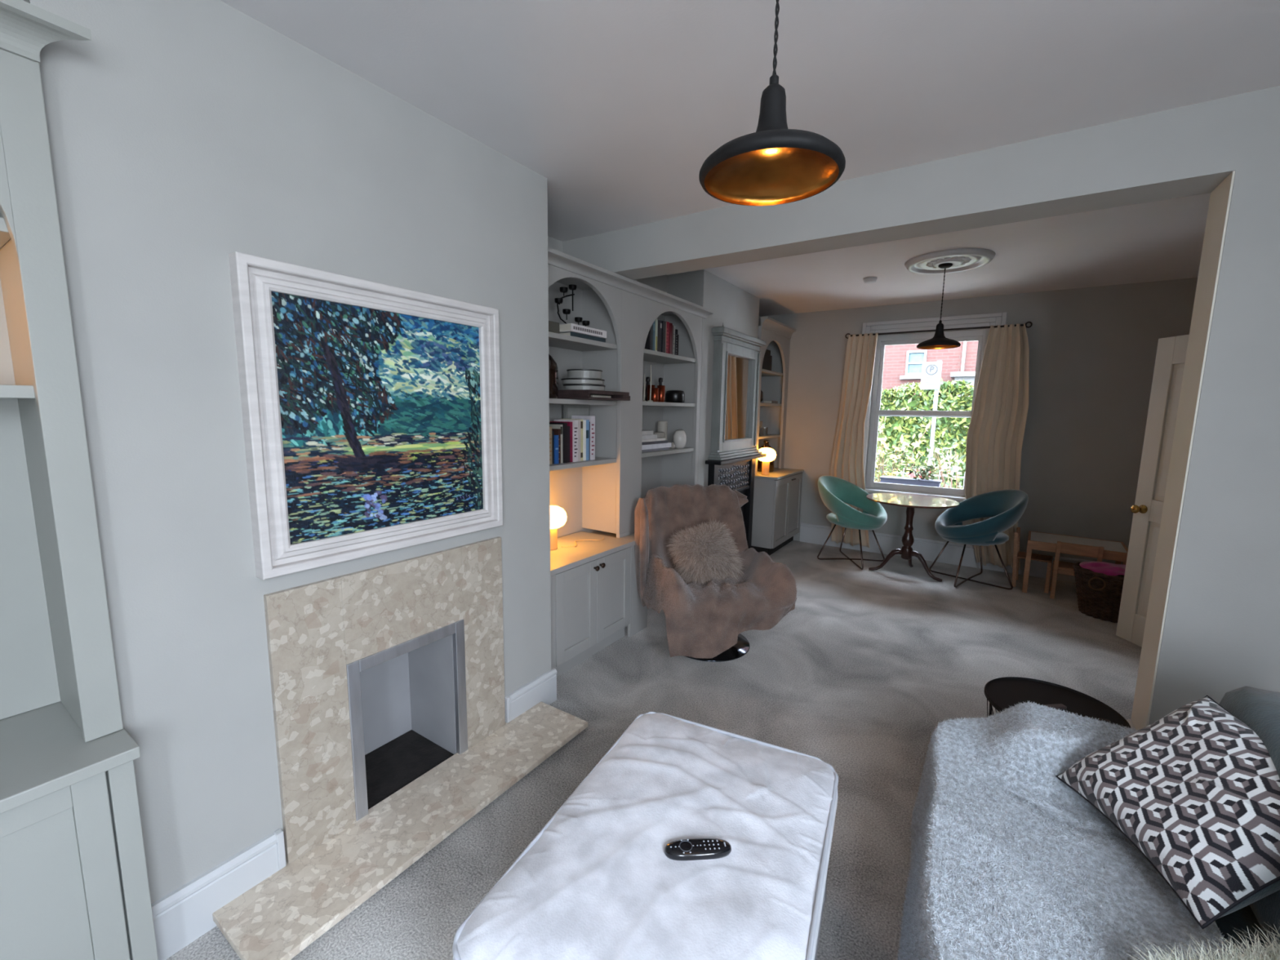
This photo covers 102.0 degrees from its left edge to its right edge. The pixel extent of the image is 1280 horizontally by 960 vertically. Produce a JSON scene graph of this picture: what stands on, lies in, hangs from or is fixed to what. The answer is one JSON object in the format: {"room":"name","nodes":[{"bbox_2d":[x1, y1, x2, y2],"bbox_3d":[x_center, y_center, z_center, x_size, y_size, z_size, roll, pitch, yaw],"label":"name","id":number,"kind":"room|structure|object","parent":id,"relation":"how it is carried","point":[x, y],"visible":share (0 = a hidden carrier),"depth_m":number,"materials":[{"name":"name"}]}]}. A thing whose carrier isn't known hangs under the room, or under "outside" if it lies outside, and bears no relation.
{"room":"living room","nodes":[
{"label":"living room","id":0,"kind":"room"},
{"bbox_2d":[22,0,551,904],"bbox_3d":[-1.099,-0.056,2.027,0.550,2.540,1.560,6,9,33],"label":"wall","id":1,"kind":"structure","parent":0,"point":[184,135],"depth_m":1.42,"materials":[{"name":"grey paint"}]},
{"bbox_2d":[151,832,279,959],"bbox_3d":[-1.220,1.206,1.514,0.022,0.170,0.318,6,9,33],"label":"baseboard","id":2,"kind":"structure","parent":1,"relation":"attached to","point":[184,914],"depth_m":1.48,"materials":[{"name":"paint"}]},
{"bbox_2d":[273,828,286,869],"bbox_3d":[-1.136,1.165,1.635,0.024,0.122,0.020,6,9,33],"label":"baseboard","id":3,"kind":"structure","parent":1,"relation":"attached to","point":[279,834],"depth_m":1.63,"materials":[{"name":"paint"}]},
{"bbox_2d":[228,251,502,579],"bbox_3d":[-0.855,-0.208,1.827,0.050,0.907,0.903,6,9,33],"label":"framed painting","id":4,"kind":"object","parent":1,"relation":"attached to","point":[371,411],"visible":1,"depth_m":1.71,"materials":[{"name":"paint"}]},
{"bbox_2d":[504,695,511,722],"bbox_3d":[-0.617,1.068,2.416,0.024,0.122,0.019,6,9,33],"label":"baseboard","id":5,"kind":"structure","parent":1,"relation":"attached to","point":[507,699],"depth_m":2.41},
{"bbox_2d":[505,667,556,723],"bbox_3d":[-0.530,1.078,2.553,0.022,0.170,0.335,6,9,33],"label":"baseboard","id":6,"kind":"structure","parent":1,"relation":"attached to","point":[543,688],"depth_m":2.55,"materials":[{"name":"paint"}]},
{"bbox_2d":[165,540,1142,959],"bbox_3d":[0.865,1.248,2.380,3.870,0.080,7.740,6,9,33],"label":"floor","id":7,"kind":"structure","parent":0,"point":[858,677],"depth_m":2.72,"materials":[{"name":"grey carpet"}]},
{"bbox_2d":[0,760,158,959],"bbox_3d":[-1.748,1.006,1.061,0.680,0.672,0.948,6,9,33],"label":"base cabinet","id":8,"kind":"object","parent":7,"relation":"on","point":[74,881],"visible":0.56,"depth_m":1.17,"materials":[{"name":"paint"}]},
{"bbox_2d":[0,701,140,813],"bbox_3d":[-1.728,0.657,1.010,0.702,0.029,0.957,6,9,33],"label":"countertop","id":9,"kind":"structure","parent":8,"relation":"on","point":[43,751],"depth_m":1.19,"materials":[{"name":"paint"}]},
{"bbox_2d":[0,0,123,742],"bbox_3d":[-1.721,-0.138,0.946,0.675,1.570,1.021,6,9,33],"label":"bookcase","id":10,"kind":"object","parent":9,"relation":"on","point":[56,642],"visible":1,"depth_m":1.18,"materials":[{"name":"paint"}]},
{"bbox_2d":[263,536,505,864],"bbox_3d":[-1.010,0.748,2.065,0.352,0.938,0.903,6,9,33],"label":"fireplace","id":11,"kind":"object","parent":7,"relation":"on","point":[380,676],"visible":1,"depth_m":1.89,"materials":[{"name":"beige stone"}]},
{"bbox_2d":[212,701,587,959],"bbox_3d":[-0.745,1.214,1.971,0.319,0.047,1.337,6,9,33],"label":"hearth slab","id":12,"kind":"object","parent":7,"relation":"on","point":[284,913],"visible":0.99,"depth_m":1.74,"materials":[{"name":"stone"}]},
{"bbox_2d":[550,530,647,676],"bbox_3d":[-0.409,0.755,3.262,0.477,0.625,1.060,6,9,33],"label":"base cabinet","id":13,"kind":"object","parent":7,"relation":"on","point":[593,602],"visible":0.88,"depth_m":3.09,"materials":[{"name":"grey paint"}]},
{"bbox_2d":[550,531,635,576],"bbox_3d":[-0.407,0.426,3.229,0.454,0.031,1.075,6,9,33],"label":"countertop","id":14,"kind":"structure","parent":13,"relation":"on","point":[562,558],"depth_m":3.18,"materials":[{"name":"grey paint"}]},
{"bbox_2d":[550,505,566,550],"bbox_3d":[-0.537,0.287,3.138,0.186,0.264,0.186,6,9,33],"label":"table lamp","id":15,"kind":"object","parent":14,"relation":"on","point":[557,514],"visible":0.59,"depth_m":3.09,"materials":[{"name":"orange glass"}]},
{"bbox_2d":[547,246,713,627],"bbox_3d":[-0.163,-0.131,3.581,0.410,2.303,2.058,6,9,33],"label":"bookcase","id":16,"kind":"object","parent":7,"relation":"on","point":[602,493],"visible":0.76,"depth_m":3.46,"materials":[{"name":"grey paint"}]},
{"bbox_2d":[549,426,551,464],"bbox_3d":[-0.575,-0.202,2.990,0.161,0.215,0.026,6,9,33],"label":"book","id":17,"kind":"object","parent":16,"relation":"on","point":[550,428],"visible":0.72,"depth_m":2.95,"materials":[{"name":"paper"}]},
{"bbox_2d":[548,354,558,398],"bbox_3d":[-0.553,-0.616,2.952,0.170,0.300,0.170,6,9,33],"label":"vase","id":18,"kind":"object","parent":16,"relation":"on","point":[553,366],"visible":0.2,"depth_m":2.91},
{"bbox_2d":[548,320,559,333],"bbox_3d":[-0.578,-0.852,2.904,0.170,0.070,0.190,6,9,33],"label":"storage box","id":19,"kind":"object","parent":16,"relation":"on","point":[553,326],"visible":0.12,"depth_m":2.90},
{"bbox_2d":[553,435,558,463],"bbox_3d":[-0.546,-0.182,3.031,0.161,0.165,0.030,6,9,33],"label":"book","id":20,"kind":"object","parent":16,"relation":"on","point":[555,437],"visible":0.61,"depth_m":2.98,"materials":[{"name":"paper"}]},
{"bbox_2d":[549,424,562,462],"bbox_3d":[-0.525,-0.217,3.071,0.161,0.225,0.022,6,9,33],"label":"book","id":21,"kind":"object","parent":16,"relation":"on","point":[553,426],"visible":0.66,"depth_m":3.03,"materials":[{"name":"paper"}]},
{"bbox_2d":[551,428,560,463],"bbox_3d":[-0.534,-0.202,3.053,0.161,0.200,0.020,6,9,33],"label":"book","id":22,"kind":"object","parent":16,"relation":"on","point":[556,431],"visible":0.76,"depth_m":3.01,"materials":[{"name":"paper"}]},
{"bbox_2d":[549,422,567,462],"bbox_3d":[-0.504,-0.224,3.089,0.160,0.235,0.030,6,9,33],"label":"book","id":23,"kind":"object","parent":16,"relation":"on","point":[564,424],"visible":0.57,"depth_m":3.04,"materials":[{"name":"paper"}]},
{"bbox_2d":[549,421,572,462],"bbox_3d":[-0.478,-0.234,3.142,0.160,0.240,0.026,6,9,33],"label":"book","id":24,"kind":"object","parent":16,"relation":"on","point":[569,424],"visible":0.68,"depth_m":3.10,"materials":[{"name":"paper"}]},
{"bbox_2d":[553,419,577,462],"bbox_3d":[-0.453,-0.241,3.165,0.161,0.250,0.040,6,9,33],"label":"book","id":25,"kind":"object","parent":16,"relation":"on","point":[575,423],"visible":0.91,"depth_m":3.12,"materials":[{"name":"paper"}]},
{"bbox_2d":[567,426,569,462],"bbox_3d":[-0.491,-0.218,3.118,0.160,0.215,0.028,6,9,33],"label":"book","id":26,"kind":"object","parent":16,"relation":"on","point":[568,427],"visible":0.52,"depth_m":3.07,"materials":[{"name":"paper"}]},
{"bbox_2d":[560,418,582,461],"bbox_3d":[-0.424,-0.251,3.221,0.161,0.255,0.026,6,9,33],"label":"book","id":27,"kind":"object","parent":16,"relation":"on","point":[581,420],"visible":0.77,"depth_m":3.18,"materials":[{"name":"paper"}]},
{"bbox_2d":[572,419,580,461],"bbox_3d":[-0.437,-0.246,3.196,0.160,0.252,0.028,6,9,33],"label":"book","id":28,"kind":"object","parent":16,"relation":"on","point":[579,420],"visible":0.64,"depth_m":3.15,"materials":[{"name":"paper"}]},
{"bbox_2d":[559,331,605,342],"bbox_3d":[-0.382,-0.861,3.158,0.180,0.028,0.330,6,9,33],"label":"book","id":29,"kind":"object","parent":16,"relation":"on","point":[572,334],"visible":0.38,"depth_m":3.07,"materials":[{"name":"paper"}]},
{"bbox_2d":[559,323,606,338],"bbox_3d":[-0.378,-0.893,3.131,0.191,0.042,0.335,6,9,33],"label":"book","id":30,"kind":"object","parent":29,"relation":"on","point":[567,327],"visible":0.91,"depth_m":3.02,"materials":[{"name":"paper"}]},
{"bbox_2d":[554,284,589,326],"bbox_3d":[-0.407,-1.045,3.129,0.064,0.252,0.296,6,9,33],"label":"candle holder","id":31,"kind":"object","parent":30,"relation":"on","point":[564,290],"visible":0.92,"depth_m":3.08,"materials":[{"name":"black metal"}]},
{"bbox_2d":[559,286,568,296],"bbox_3d":[-0.449,-1.108,3.052,0.048,0.046,0.048,6,9,33],"label":"candle cup","id":32,"kind":"object","parent":31,"relation":"on","point":[564,290],"depth_m":3.03,"materials":[{"name":"black metal"}]},
{"bbox_2d":[562,308,570,319],"bbox_3d":[-0.438,-0.985,3.089,0.048,0.059,0.048,6,9,33],"label":"candle cup","id":33,"kind":"object","parent":31,"relation":"on","point":[566,311],"depth_m":3.07,"materials":[{"name":"black metal"}]},
{"bbox_2d":[571,415,595,460],"bbox_3d":[-0.361,-0.271,3.300,0.161,0.275,0.040,6,9,33],"label":"book","id":34,"kind":"object","parent":16,"relation":"on","point":[592,419],"visible":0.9,"depth_m":3.25,"materials":[{"name":"paper"}]},
{"bbox_2d":[582,420,586,460],"bbox_3d":[-0.405,-0.250,3.237,0.160,0.250,0.018,6,9,33],"label":"book","id":35,"kind":"object","parent":16,"relation":"on","point":[584,421],"visible":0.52,"depth_m":3.19,"materials":[{"name":"paper"}]},
{"bbox_2d":[582,419,589,460],"bbox_3d":[-0.393,-0.253,3.261,0.161,0.250,0.034,6,9,33],"label":"book","id":36,"kind":"object","parent":16,"relation":"on","point":[587,420],"visible":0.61,"depth_m":3.22,"materials":[{"name":"paper"}]},
{"bbox_2d":[557,389,630,400],"bbox_3d":[-0.315,-0.516,3.168,0.340,0.052,0.410,6,9,33],"label":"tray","id":37,"kind":"object","parent":16,"relation":"on","point":[583,394],"visible":0.75,"depth_m":3.01,"materials":[{"name":"brown wood"}]},
{"bbox_2d":[563,384,605,391],"bbox_3d":[-0.342,-0.562,3.175,0.258,0.036,0.258,6,9,33],"label":"tin","id":38,"kind":"object","parent":37,"relation":"on","point":[566,387],"visible":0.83,"depth_m":3.07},
{"bbox_2d":[560,377,604,385],"bbox_3d":[-0.348,-0.596,3.160,0.264,0.034,0.264,6,9,33],"label":"tin","id":39,"kind":"object","parent":38,"relation":"on","point":[567,380],"visible":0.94,"depth_m":3.05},
{"bbox_2d":[566,368,602,379],"bbox_3d":[-0.338,-0.642,3.167,0.217,0.055,0.217,0,8,-7],"label":"tin","id":40,"kind":"object","parent":39,"relation":"on","point":[571,373],"visible":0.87,"depth_m":3.08,"materials":[{"name":"metal"}]},
{"bbox_2d":[644,328,651,350],"bbox_3d":[0.009,-1.020,3.807,0.160,0.170,0.018,6,9,33],"label":"book","id":41,"kind":"object","parent":16,"relation":"on","point":[648,342],"visible":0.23,"depth_m":3.77,"materials":[{"name":"paper"}]},
{"bbox_2d":[651,387,658,401],"bbox_3d":[0.107,-0.623,3.798,0.062,0.100,0.062,6,9,33],"label":"beaker","id":42,"kind":"object","parent":16,"relation":"on","point":[655,391],"visible":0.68,"depth_m":3.77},
{"bbox_2d":[641,447,669,452],"bbox_3d":[0.024,-0.231,3.908,0.190,0.016,0.450,6,9,33],"label":"book","id":43,"kind":"object","parent":16,"relation":"on","point":[664,448],"visible":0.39,"depth_m":3.87,"materials":[{"name":"paper"}]},
{"bbox_2d":[641,442,671,449],"bbox_3d":[0.040,-0.259,3.924,0.174,0.034,0.491,6,9,33],"label":"book","id":44,"kind":"object","parent":43,"relation":"on","point":[668,444],"visible":0.46,"depth_m":3.89,"materials":[{"name":"paper"}]},
{"bbox_2d":[657,320,660,351],"bbox_3d":[0.072,-1.069,3.902,0.160,0.245,0.045,6,9,33],"label":"book","id":45,"kind":"object","parent":16,"relation":"on","point":[659,322],"visible":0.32,"depth_m":3.86,"materials":[{"name":"paper"}]},
{"bbox_2d":[657,385,665,402],"bbox_3d":[0.159,-0.652,3.929,0.062,0.125,0.062,6,9,33],"label":"beaker","id":46,"kind":"object","parent":16,"relation":"on","point":[661,388],"visible":0.77,"depth_m":3.90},
{"bbox_2d":[657,421,667,439],"bbox_3d":[0.183,-0.375,4.249,0.084,0.215,0.084,6,9,33],"label":"vase","id":47,"kind":"object","parent":16,"relation":"on","point":[662,426],"visible":0.59,"depth_m":4.21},
{"bbox_2d":[661,320,666,352],"bbox_3d":[0.116,-1.079,3.962,0.160,0.250,0.044,6,9,33],"label":"book","id":48,"kind":"object","parent":16,"relation":"on","point":[664,323],"visible":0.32,"depth_m":3.91,"materials":[{"name":"paper"}]},
{"bbox_2d":[666,321,669,353],"bbox_3d":[0.145,-1.089,4.018,0.161,0.255,0.050,6,9,33],"label":"book","id":49,"kind":"object","parent":16,"relation":"on","point":[668,322],"visible":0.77,"depth_m":3.98,"materials":[{"name":"paper"}]},
{"bbox_2d":[668,323,672,354],"bbox_3d":[0.174,-1.090,4.048,0.160,0.250,0.030,6,9,33],"label":"book","id":50,"kind":"object","parent":16,"relation":"on","point":[670,324],"visible":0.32,"depth_m":4.00,"materials":[{"name":"paper"}]},
{"bbox_2d":[665,390,684,403],"bbox_3d":[0.298,-0.671,4.177,0.189,0.100,0.156,-2,8,-22],"label":"bowl","id":51,"kind":"object","parent":16,"relation":"on","point":[671,396],"visible":0.93,"depth_m":4.11,"materials":[{"name":"ceramic"}]},
{"bbox_2d":[672,429,686,448],"bbox_3d":[0.322,-0.332,4.192,0.110,0.150,0.110,6,9,33],"label":"vase","id":52,"kind":"object","parent":16,"relation":"on","point":[679,439],"visible":0.95,"depth_m":4.15,"materials":[{"name":"white ceramic"}]},
{"bbox_2d":[452,711,838,959],"bbox_3d":[0.104,1.093,1.340,0.676,0.440,0.972,5,8,26],"label":"ottoman","id":53,"kind":"object","parent":7,"relation":"on","point":[597,882],"visible":1,"depth_m":1.22,"materials":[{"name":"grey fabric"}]},
{"bbox_2d":[664,837,731,860],"bbox_3d":[0.140,0.891,1.251,0.164,0.022,0.051,0,8,-5],"label":"remote control","id":54,"kind":"object","parent":53,"relation":"on","point":[708,848],"visible":1,"depth_m":1.24,"materials":[{"name":"black plastic"}]},
{"bbox_2d":[685,633,750,662],"bbox_3d":[0.433,0.606,3.426,0.620,0.903,0.791,-1,8,-14],"label":"swivel chair","id":55,"kind":"object","parent":7,"relation":"on","point":[742,646],"visible":0.02,"depth_m":3.23,"materials":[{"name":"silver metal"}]},
{"bbox_2d":[634,484,797,659],"bbox_3d":[0.436,0.512,3.353,0.896,0.877,0.977,-1,8,-14],"label":"armchair","id":56,"kind":"object","parent":55,"relation":"on","point":[705,621],"visible":0.88,"depth_m":3.13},
{"bbox_2d":[665,519,745,585],"bbox_3d":[0.429,0.508,3.352,0.541,0.502,0.362,-2,8,-20],"label":"cushion","id":57,"kind":"object","parent":56,"relation":"on","point":[703,553],"visible":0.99,"depth_m":3.28,"materials":[{"name":"fur"}]},
{"bbox_2d":[705,453,766,548],"bbox_3d":[0.911,0.321,4.914,0.149,1.086,1.100,6,9,33],"label":"fireplace","id":58,"kind":"object","parent":7,"relation":"on","point":[738,473],"visible":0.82,"depth_m":5.01,"materials":[{"name":"metal"}]},
{"bbox_2d":[707,324,766,460],"bbox_3d":[0.916,-0.790,4.764,0.129,1.152,0.995,6,9,33],"label":"wall mirror","id":59,"kind":"object","parent":58,"relation":"on","point":[736,355],"visible":1,"depth_m":4.68,"materials":[{"name":"grey paint"}]},
{"bbox_2d":[724,354,751,439],"bbox_3d":[0.896,-0.753,4.779,0.004,0.760,0.650,6,9,33],"label":"mirror glass","id":60,"kind":"object","parent":59,"relation":"attached to","point":[739,388],"depth_m":4.80,"materials":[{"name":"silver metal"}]},
{"bbox_2d":[751,472,802,555],"bbox_3d":[1.393,0.336,5.849,0.600,0.822,0.917,6,9,33],"label":"base cabinet","id":61,"kind":"object","parent":7,"relation":"on","point":[776,508],"visible":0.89,"depth_m":5.43,"materials":[{"name":"grey paint"}]},
{"bbox_2d":[754,467,804,479],"bbox_3d":[1.398,-0.085,5.788,0.597,0.026,0.927,6,9,33],"label":"countertop","id":62,"kind":"structure","parent":61,"relation":"on","point":[778,473],"depth_m":5.57,"materials":[{"name":"paint"}]},
{"bbox_2d":[757,440,774,472],"bbox_3d":[1.395,-0.267,5.739,0.190,0.345,0.190,6,9,33],"label":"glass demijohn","id":63,"kind":"object","parent":62,"relation":"on","point":[766,444],"visible":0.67,"depth_m":5.69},
{"bbox_2d":[757,447,776,475],"bbox_3d":[1.317,-0.196,5.419,0.203,0.287,0.203,6,9,33],"label":"table lamp","id":64,"kind":"object","parent":62,"relation":"on","point":[771,453],"visible":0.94,"depth_m":5.36,"materials":[{"name":"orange glass"}]},
{"bbox_2d":[754,316,795,475],"bbox_3d":[1.328,-0.896,5.730,0.429,1.585,0.937,6,9,33],"label":"bookcase","id":65,"kind":"object","parent":62,"relation":"on","point":[771,329],"visible":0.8,"depth_m":5.72,"materials":[{"name":"grey paint"}]},
{"bbox_2d":[761,349,770,370],"bbox_3d":[1.269,-1.294,5.587,0.180,0.222,0.280,6,9,33],"label":"picture book","id":66,"kind":"object","parent":65,"relation":"on","point":[766,364],"visible":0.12,"depth_m":5.57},
{"bbox_2d":[817,475,887,569],"bbox_3d":[2.153,0.407,5.305,0.676,0.847,0.670,6,9,31],"label":"tub chair","id":67,"kind":"object","parent":7,"relation":"on","point":[834,492],"visible":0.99,"depth_m":5.27,"materials":[{"name":"green fabric"}]},
{"bbox_2d":[866,493,959,582],"bbox_3d":[2.521,0.536,4.873,0.770,0.720,0.770,6,9,33],"label":"pedestal table","id":68,"kind":"object","parent":7,"relation":"on","point":[911,501],"visible":1,"depth_m":4.83,"materials":[{"name":"brown wood"}]},
{"bbox_2d":[928,489,1028,590],"bbox_3d":[3.054,0.503,4.691,0.676,0.847,0.670,-1,8,-11],"label":"tub chair","id":69,"kind":"object","parent":7,"relation":"on","point":[1004,508],"visible":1,"depth_m":4.60,"materials":[{"name":"blue fabric"}]},
{"bbox_2d":[1012,527,1053,593],"bbox_3d":[3.484,0.703,4.605,0.281,0.491,0.288,7,10,39],"label":"chair","id":70,"kind":"object","parent":7,"relation":"on","point":[1017,554],"visible":0.98,"depth_m":4.56,"materials":[{"name":"brown wood"}]},
{"bbox_2d":[984,676,1131,728],"bbox_3d":[1.552,1.058,1.978,0.432,0.421,0.432,6,9,33],"label":"round side table","id":71,"kind":"object","parent":7,"relation":"on","point":[1001,693],"visible":0.29,"depth_m":2.02,"materials":[{"name":"black metal"}]},
{"bbox_2d":[1022,530,1128,592],"bbox_3d":[3.677,0.746,4.409,0.640,0.462,0.470,7,10,37],"label":"table","id":72,"kind":"object","parent":7,"relation":"on","point":[1117,551],"visible":0.73,"depth_m":4.36,"materials":[{"name":"brown laminate"}]},
{"bbox_2d":[1049,541,1103,599],"bbox_3d":[3.606,0.746,4.291,0.288,0.491,0.281,7,10,37],"label":"chair","id":73,"kind":"object","parent":7,"relation":"on","point":[1059,566],"visible":0.69,"depth_m":4.23,"materials":[{"name":"brown wood"}]},
{"bbox_2d":[1072,562,1124,622],"bbox_3d":[3.580,0.855,3.920,0.500,0.362,0.440,4,8,20],"label":"wicker basket","id":74,"kind":"object","parent":7,"relation":"on","point":[1101,600],"visible":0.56,"depth_m":3.85,"materials":[{"name":"wicker"}]},
{"bbox_2d":[1079,561,1125,575],"bbox_3d":[3.583,0.667,3.894,0.430,0.062,0.360,6,9,33],"label":"cloth","id":75,"kind":"object","parent":74,"relation":"in","point":[1107,568],"visible":0.62,"depth_m":3.88,"materials":[{"name":"fabric"}]},
{"bbox_2d":[1215,685,1279,955],"bbox_3d":[0.776,1.050,0.363,1.080,0.846,2.800,6,9,33],"label":"sofa","id":76,"kind":"object","parent":7,"relation":"on","point":[1259,709],"visible":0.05,"depth_m":1.15,"materials":[{"name":"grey fabric"}]},
{"bbox_2d":[895,700,1228,959],"bbox_3d":[0.861,1.005,1.159,0.668,0.497,1.578,6,9,33],"label":"throw","id":77,"kind":"object","parent":76,"relation":"on","point":[1009,862],"visible":0.9,"depth_m":1.25,"materials":[{"name":"fabric"}]},
{"bbox_2d":[1128,920,1279,959],"bbox_3d":[0.963,0.919,0.789,0.342,0.139,0.688,6,9,33],"label":"sheepskin","id":78,"kind":"object","parent":77,"relation":"on","point":[1270,953],"visible":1,"depth_m":0.96,"materials":[{"name":"fur"}]},
{"bbox_2d":[1055,695,1279,928],"bbox_3d":[1.305,0.728,1.196,0.341,0.301,0.434,2,8,7],"label":"patterned cushion","id":79,"kind":"object","parent":76,"relation":"on","point":[1195,789],"visible":0.99,"depth_m":1.14,"materials":[{"name":"multicoloured fabric"}]},
{"bbox_2d":[547,235,760,537],"bbox_3d":[-0.696,-0.252,3.231,0.120,2.620,7.740,6,9,33],"label":"wall","id":80,"kind":"structure","parent":0,"point":[660,282],"depth_m":4.07,"materials":[{"name":"grey paint"}]},
{"bbox_2d":[666,269,759,486],"bbox_3d":[0.688,-0.454,4.900,0.340,2.620,1.230,6,9,33],"label":"wall","id":81,"kind":"structure","parent":0,"point":[733,307],"depth_m":4.36,"materials":[{"name":"grey paint"}]},
{"bbox_2d":[220,0,1279,241],"bbox_3d":[-0.060,-1.228,0.570,3.870,0.200,4.230,6,9,33],"label":"ceiling","id":82,"kind":"structure","parent":0,"point":[621,105],"depth_m":1.58,"materials":[{"name":"paint"}]},
{"bbox_2d":[698,0,845,205],"bbox_3d":[0.268,-0.892,1.015,0.286,0.572,0.286,6,9,33],"label":"pendant lamp","id":83,"kind":"object","parent":82,"relation":"hanging from","point":[775,164],"visible":1,"depth_m":1.07,"materials":[{"name":"black metal"}]},
{"bbox_2d":[562,85,1279,724],"bbox_3d":[1.083,-0.124,2.497,3.670,2.615,0.205,6,9,33],"label":"wall","id":84,"kind":"structure","parent":0,"point":[1221,633],"depth_m":1.82,"materials":[{"name":"grey paint"}]},
{"bbox_2d":[1130,170,1235,730],"bbox_3d":[1.983,-0.013,1.913,0.006,2.034,0.201,6,9,33],"label":"trim","id":85,"kind":"structure","parent":84,"relation":"attached to","point":[1220,197],"depth_m":1.89,"materials":[{"name":"beige paint"}]},
{"bbox_2d":[666,192,1210,316],"bbox_3d":[2.071,-1.664,3.771,3.870,0.120,3.510,6,9,33],"label":"ceiling","id":86,"kind":"structure","parent":0,"point":[1162,240],"depth_m":3.84,"materials":[{"name":"paint"}]},
{"bbox_2d":[904,248,995,274],"bbox_3d":[2.247,-1.585,3.778,0.570,0.034,0.570,6,9,33],"label":"trim","id":87,"kind":"structure","parent":86,"relation":"attached to","point":[962,260],"depth_m":3.71,"materials":[{"name":"paint"}]},
{"bbox_2d":[916,262,960,349],"bbox_3d":[2.224,-1.280,3.819,0.286,0.590,0.286,6,9,33],"label":"pendant lamp","id":88,"kind":"object","parent":87,"relation":"hanging from","point":[939,341],"visible":1,"depth_m":3.81,"materials":[{"name":"black metal"}]},
{"bbox_2d":[758,277,1197,564],"bbox_3d":[2.975,-0.479,5.345,3.670,2.620,0.150,6,9,33],"label":"wall","id":89,"kind":"structure","parent":0,"point":[1093,349],"depth_m":4.70,"materials":[{"name":"grey paint"}]},
{"bbox_2d":[879,475,942,487],"bbox_3d":[3.027,0.094,5.635,1.000,0.208,0.270,6,9,33],"label":"window box","id":90,"kind":"object","parent":89,"relation":"attached to","point":[887,479],"visible":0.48,"depth_m":5.61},
{"bbox_2d":[903,454,952,479],"bbox_3d":[3.099,-0.100,5.580,0.482,0.362,0.278,6,9,33],"label":"plant","id":91,"kind":"object","parent":90,"relation":"in","point":[925,474],"visible":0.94,"depth_m":5.56,"materials":[{"name":"green plant"}]},
{"bbox_2d":[862,311,1007,501],"bbox_3d":[2.910,-0.725,5.327,1.250,1.800,0.200,6,9,33],"label":"window","id":92,"kind":"structure","parent":89,"relation":"in","point":[995,318],"depth_m":5.35,"materials":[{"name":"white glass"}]},
{"bbox_2d":[844,321,1032,338],"bbox_3d":[2.885,-1.473,5.133,1.606,0.056,0.093,6,9,33],"label":"curtain rod","id":93,"kind":"object","parent":89,"relation":"attached to","point":[1021,325],"visible":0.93,"depth_m":5.03,"materials":[{"name":"metal"}]},
{"bbox_2d":[831,332,879,547],"bbox_3d":[2.315,-0.410,5.582,0.462,2.274,0.122,6,9,33],"label":"curtain","id":94,"kind":"object","parent":93,"relation":"hanging from","point":[847,460],"visible":0.78,"depth_m":5.57,"materials":[{"name":"beige fabric"}]},
{"bbox_2d":[964,323,1029,569],"bbox_3d":[3.387,-0.300,4.886,0.532,2.275,0.120,6,9,33],"label":"curtain","id":95,"kind":"object","parent":93,"relation":"hanging from","point":[997,427],"visible":0.76,"depth_m":4.86,"materials":[{"name":"beige fabric"}]},
{"bbox_2d":[800,523,1120,582],"bbox_3d":[3.164,0.745,5.267,3.060,0.220,0.022,6,9,33],"label":"baseboard","id":96,"kind":"structure","parent":89,"relation":"attached to","point":[930,549],"depth_m":5.35,"materials":[{"name":"paint"}]},
{"bbox_3d":[9.096,-0.059,15.789,26.000,0.100,23.810,6,9,33],"label":"street","id":97,"kind":"object","parent":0,"visible":0},
{"bbox_2d":[874,416,933,482],"bbox_3d":[3.277,0.056,6.937,1.091,1.850,0.719,6,9,33],"label":"shrub","id":98,"kind":"object","parent":97,"relation":"on","point":[891,465],"visible":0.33,"depth_m":6.81,"materials":[{"name":"green plant"}]},
{"bbox_2d":[874,377,973,488],"bbox_3d":[4.891,-0.701,10.424,5.265,2.620,1.037,6,9,33],"label":"clipped hedge","id":99,"kind":"object","parent":97,"relation":"on","point":[949,432],"visible":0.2,"depth_m":9.66,"materials":[{"name":"green plant"}]},
{"bbox_2d":[881,340,978,396],"bbox_3d":[7.026,-3.497,13.909,14.400,7.150,4.500,6,9,33],"label":"brick house","id":100,"kind":"object","parent":97,"relation":"on","point":[902,363],"visible":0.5,"depth_m":12.18,"materials":[{"name":"brick"}]},
{"bbox_2d":[920,360,942,410],"bbox_3d":[4.602,-1.495,8.209,0.275,0.770,0.084,6,9,33],"label":"parking sign","id":101,"kind":"object","parent":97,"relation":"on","point":[931,377],"depth_m":8.16,"materials":[{"name":"metal"}]},
{"bbox_2d":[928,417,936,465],"bbox_3d":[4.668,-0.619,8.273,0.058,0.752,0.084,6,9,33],"label":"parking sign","id":102,"kind":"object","parent":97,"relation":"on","point":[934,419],"depth_m":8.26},
{"bbox_2d":[925,440,965,488],"bbox_3d":[3.760,0.278,6.133,0.693,1.637,1.010,-3,9,-29],"label":"shrub","id":103,"kind":"object","parent":97,"relation":"on","point":[957,468],"visible":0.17,"depth_m":6.23,"materials":[{"name":"green plant"}]},
{"bbox_3d":[2.468,0.073,1.170,0.120,2.620,7.740,6,9,33],"label":"wall","id":104,"kind":"structure","parent":0,"visible":0},
{"bbox_2d":[1115,334,1189,647],"bbox_3d":[3.329,0.135,3.077,0.177,2.000,0.765,1,8,-1],"label":"door","id":105,"kind":"structure","parent":104,"relation":"in","point":[1147,510],"depth_m":3.36,"materials":[{"name":"white paint"}]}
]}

